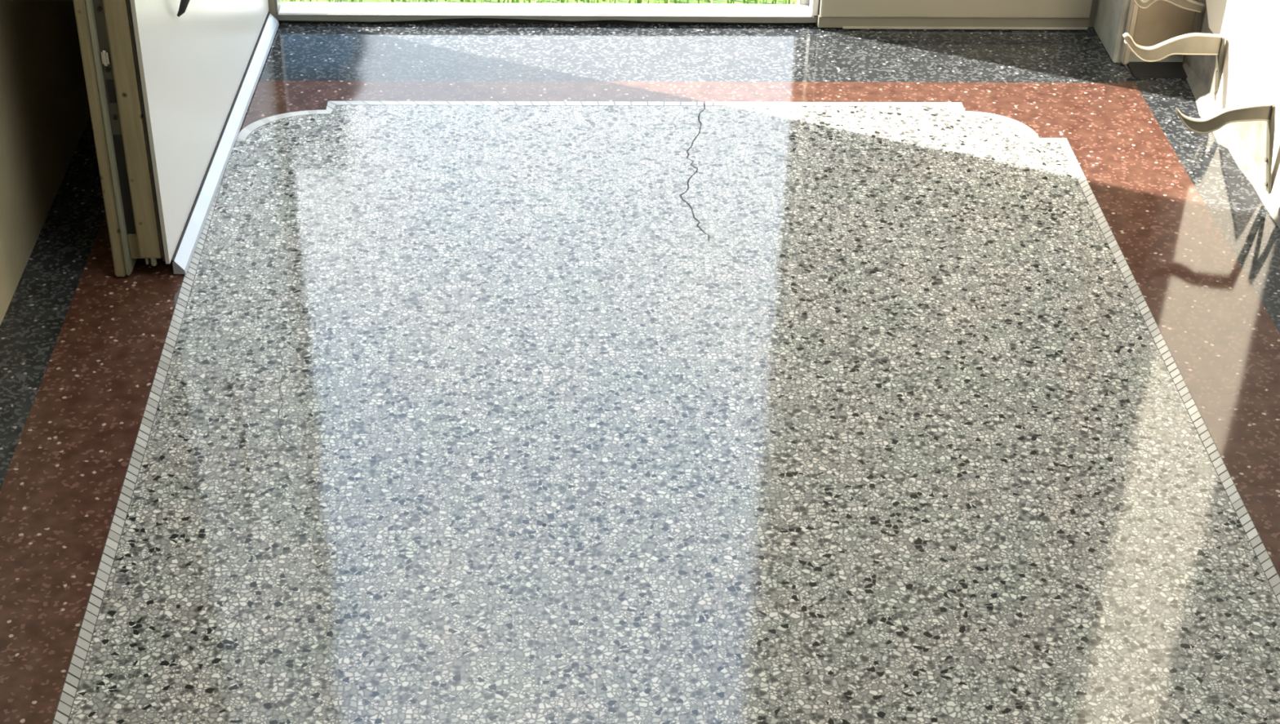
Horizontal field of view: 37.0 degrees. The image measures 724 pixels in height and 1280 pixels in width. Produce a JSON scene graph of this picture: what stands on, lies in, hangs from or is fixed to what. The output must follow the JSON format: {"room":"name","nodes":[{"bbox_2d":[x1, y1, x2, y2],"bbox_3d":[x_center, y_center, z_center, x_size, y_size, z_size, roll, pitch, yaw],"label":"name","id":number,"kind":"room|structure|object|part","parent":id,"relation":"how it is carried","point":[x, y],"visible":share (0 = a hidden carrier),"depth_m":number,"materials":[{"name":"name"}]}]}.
{"room":"entrance hallway","nodes":[
{"label":"entrance hallway","id":0,"kind":"room"},
{"bbox_2d":[0,0,90,325],"bbox_3d":[-0.901,-0.155,0.502,0.150,2.850,5.880,0,34,-3],"label":"wall","id":1,"kind":"structure","parent":0,"point":[45,113],"depth_m":2.97,"materials":[{"name":"beige paint"}]},
{"bbox_2d":[0,22,1279,723],"bbox_3d":[0.148,1.006,1.327,2.055,0.052,5.845,0,34,-3],"label":"floor","id":2,"kind":"structure","parent":0,"point":[493,373],"depth_m":2.67,"materials":[{"name":"grey stone"}]},
{"bbox_2d":[263,0,1097,26],"bbox_3d":[0.054,-1.824,2.950,2.005,2.800,0.043,0,34,-3],"label":"wall","id":3,"kind":"structure","parent":0,"point":[273,5],"depth_m":3.71,"materials":[{"name":"paint"}]},
{"bbox_2d":[72,0,279,276],"bbox_3d":[-0.713,-1.402,2.607,0.112,2.447,0.941,1,34,-1],"label":"door leaf","id":4,"kind":"structure","parent":3,"relation":"in","point":[163,78],"depth_m":2.88,"materials":[{"name":"white paint"}]},
{"bbox_3d":[-0.734,-1.254,2.178,0.017,2.210,0.036,1,34,-1],"label":"lock plate","id":5,"kind":"part","parent":4,"relation":"part of","materials":[{"name":"metal"}]},
{"bbox_3d":[-0.688,-0.669,2.822,0.030,0.326,0.044,0,34,-3],"label":"pull handle","id":6,"kind":"part","parent":4,"relation":"part of","materials":[{"name":"black metal"}]},
{"bbox_3d":[-0.686,-1.412,2.598,0.006,2.420,0.936,1,34,-1],"label":"panel","id":7,"kind":"part","parent":4,"relation":"part of","materials":[{"name":"white paint"}]},
{"bbox_2d":[275,2,817,25],"bbox_3d":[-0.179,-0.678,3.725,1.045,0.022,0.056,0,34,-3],"label":"glass door","id":8,"kind":"structure","parent":3,"relation":"attached to","point":[288,12],"depth_m":3.71,"materials":[{"name":"white lacquer"},{"name":"black rubber"}]},
{"bbox_2d":[817,0,1092,30],"bbox_3d":[0.641,-1.707,3.022,0.531,2.547,0.021,0,34,-3],"label":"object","id":9,"kind":"structure","parent":3,"relation":"in","point":[1042,15],"depth_m":3.71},
{"bbox_3d":[0.612,-0.665,3.733,0.531,0.022,0.017,0,34,-3],"label":"rail","id":10,"kind":"part","parent":9,"relation":"part of","materials":[{"name":"grey metal"}]},
{"bbox_3d":[0.715,-1.827,2.982,0.680,2.800,0.040,0,34,-3],"label":"wall door","id":11,"kind":"part","parent":3,"relation":"part of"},
{"bbox_2d":[1182,0,1279,228],"bbox_3d":[1.237,-0.165,0.605,0.179,2.850,5.880,0,34,-3],"label":"wall","id":12,"kind":"structure","parent":0,"point":[1250,28],"depth_m":3.29,"materials":[{"name":"beige paint"}]},
{"bbox_2d":[1092,0,1197,78],"bbox_3d":[0.999,-1.755,2.888,0.143,2.800,0.240,0,34,-3],"label":"trim","id":13,"kind":"structure","parent":12,"relation":"attached to","point":[1162,21],"depth_m":3.59,"materials":[{"name":"beige wood"}]},
{"bbox_2d":[1133,0,1205,33],"bbox_3d":[0.968,-0.609,3.535,0.151,0.175,0.018,0,34,-3],"label":"wall bracket","id":14,"kind":"object","parent":12,"relation":"attached to","point":[1189,5],"visible":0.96,"depth_m":3.50,"materials":[{"name":"beige metal"}]},
{"bbox_3d":[0.966,-0.661,3.499,0.140,0.042,0.009,0,34,-3],"label":"arm","id":15,"kind":"part","parent":14,"relation":"part of","materials":[{"name":"beige paint"}]},
{"bbox_3d":[1.035,-0.595,3.548,0.016,0.141,0.018,0,34,-3],"label":"leg","id":16,"kind":"part","parent":14,"relation":"part of","materials":[{"name":"grey paint"}]},
{"bbox_2d":[1122,32,1225,102],"bbox_3d":[0.949,-0.515,3.416,0.201,0.154,0.018,0,34,-3],"label":"wall bracket","id":17,"kind":"object","parent":12,"relation":"attached to","point":[1196,43],"visible":0.97,"depth_m":3.38,"materials":[{"name":"beige metal"}]},
{"bbox_3d":[0.941,-0.557,3.387,0.178,0.049,0.009,0,34,-3],"label":"arm","id":18,"kind":"part","parent":17,"relation":"part of","materials":[{"name":"beige paint"}]},
{"bbox_3d":[1.037,-0.514,3.421,0.024,0.149,0.018,0,34,-3],"label":"leg","id":19,"kind":"part","parent":17,"relation":"part of","materials":[{"name":"grey paint"}]},
{"bbox_2d":[1175,102,1275,194],"bbox_3d":[0.962,-0.345,3.144,0.193,0.179,0.018,0,34,-3],"label":"wall bracket","id":20,"kind":"object","parent":12,"relation":"attached to","point":[1265,112],"visible":1,"depth_m":3.11,"materials":[{"name":"beige metal"}]},
{"bbox_3d":[0.948,-0.397,3.109,0.158,0.050,0.009,0,34,-3],"label":"arm","id":21,"kind":"part","parent":20,"relation":"part of","materials":[{"name":"beige paint"}]},
{"bbox_3d":[1.039,-0.345,3.149,0.038,0.177,0.018,0,34,-3],"label":"leg","id":22,"kind":"part","parent":20,"relation":"part of","materials":[{"name":"grey paint"}]},
{"label":"outside","id":23,"kind":"structure","parent":0,"visible":0},
{"bbox_2d":[279,0,810,10],"bbox_3d":[-0.742,-8.016,14.775,28.000,0.100,26.520,0,34,-3],"label":"ground","id":24,"kind":"structure","parent":23,"point":[624,2],"depth_m":4.05,"materials":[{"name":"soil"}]},
{"bbox_2d":[796,0,809,8],"bbox_3d":[0.352,-1.729,3.089,0.020,2.700,0.043,0,34,-3],"label":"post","id":25,"kind":"object","parent":24,"relation":"on","point":[799,2],"visible":0.02,"depth_m":3.76,"materials":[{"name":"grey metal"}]}
]}

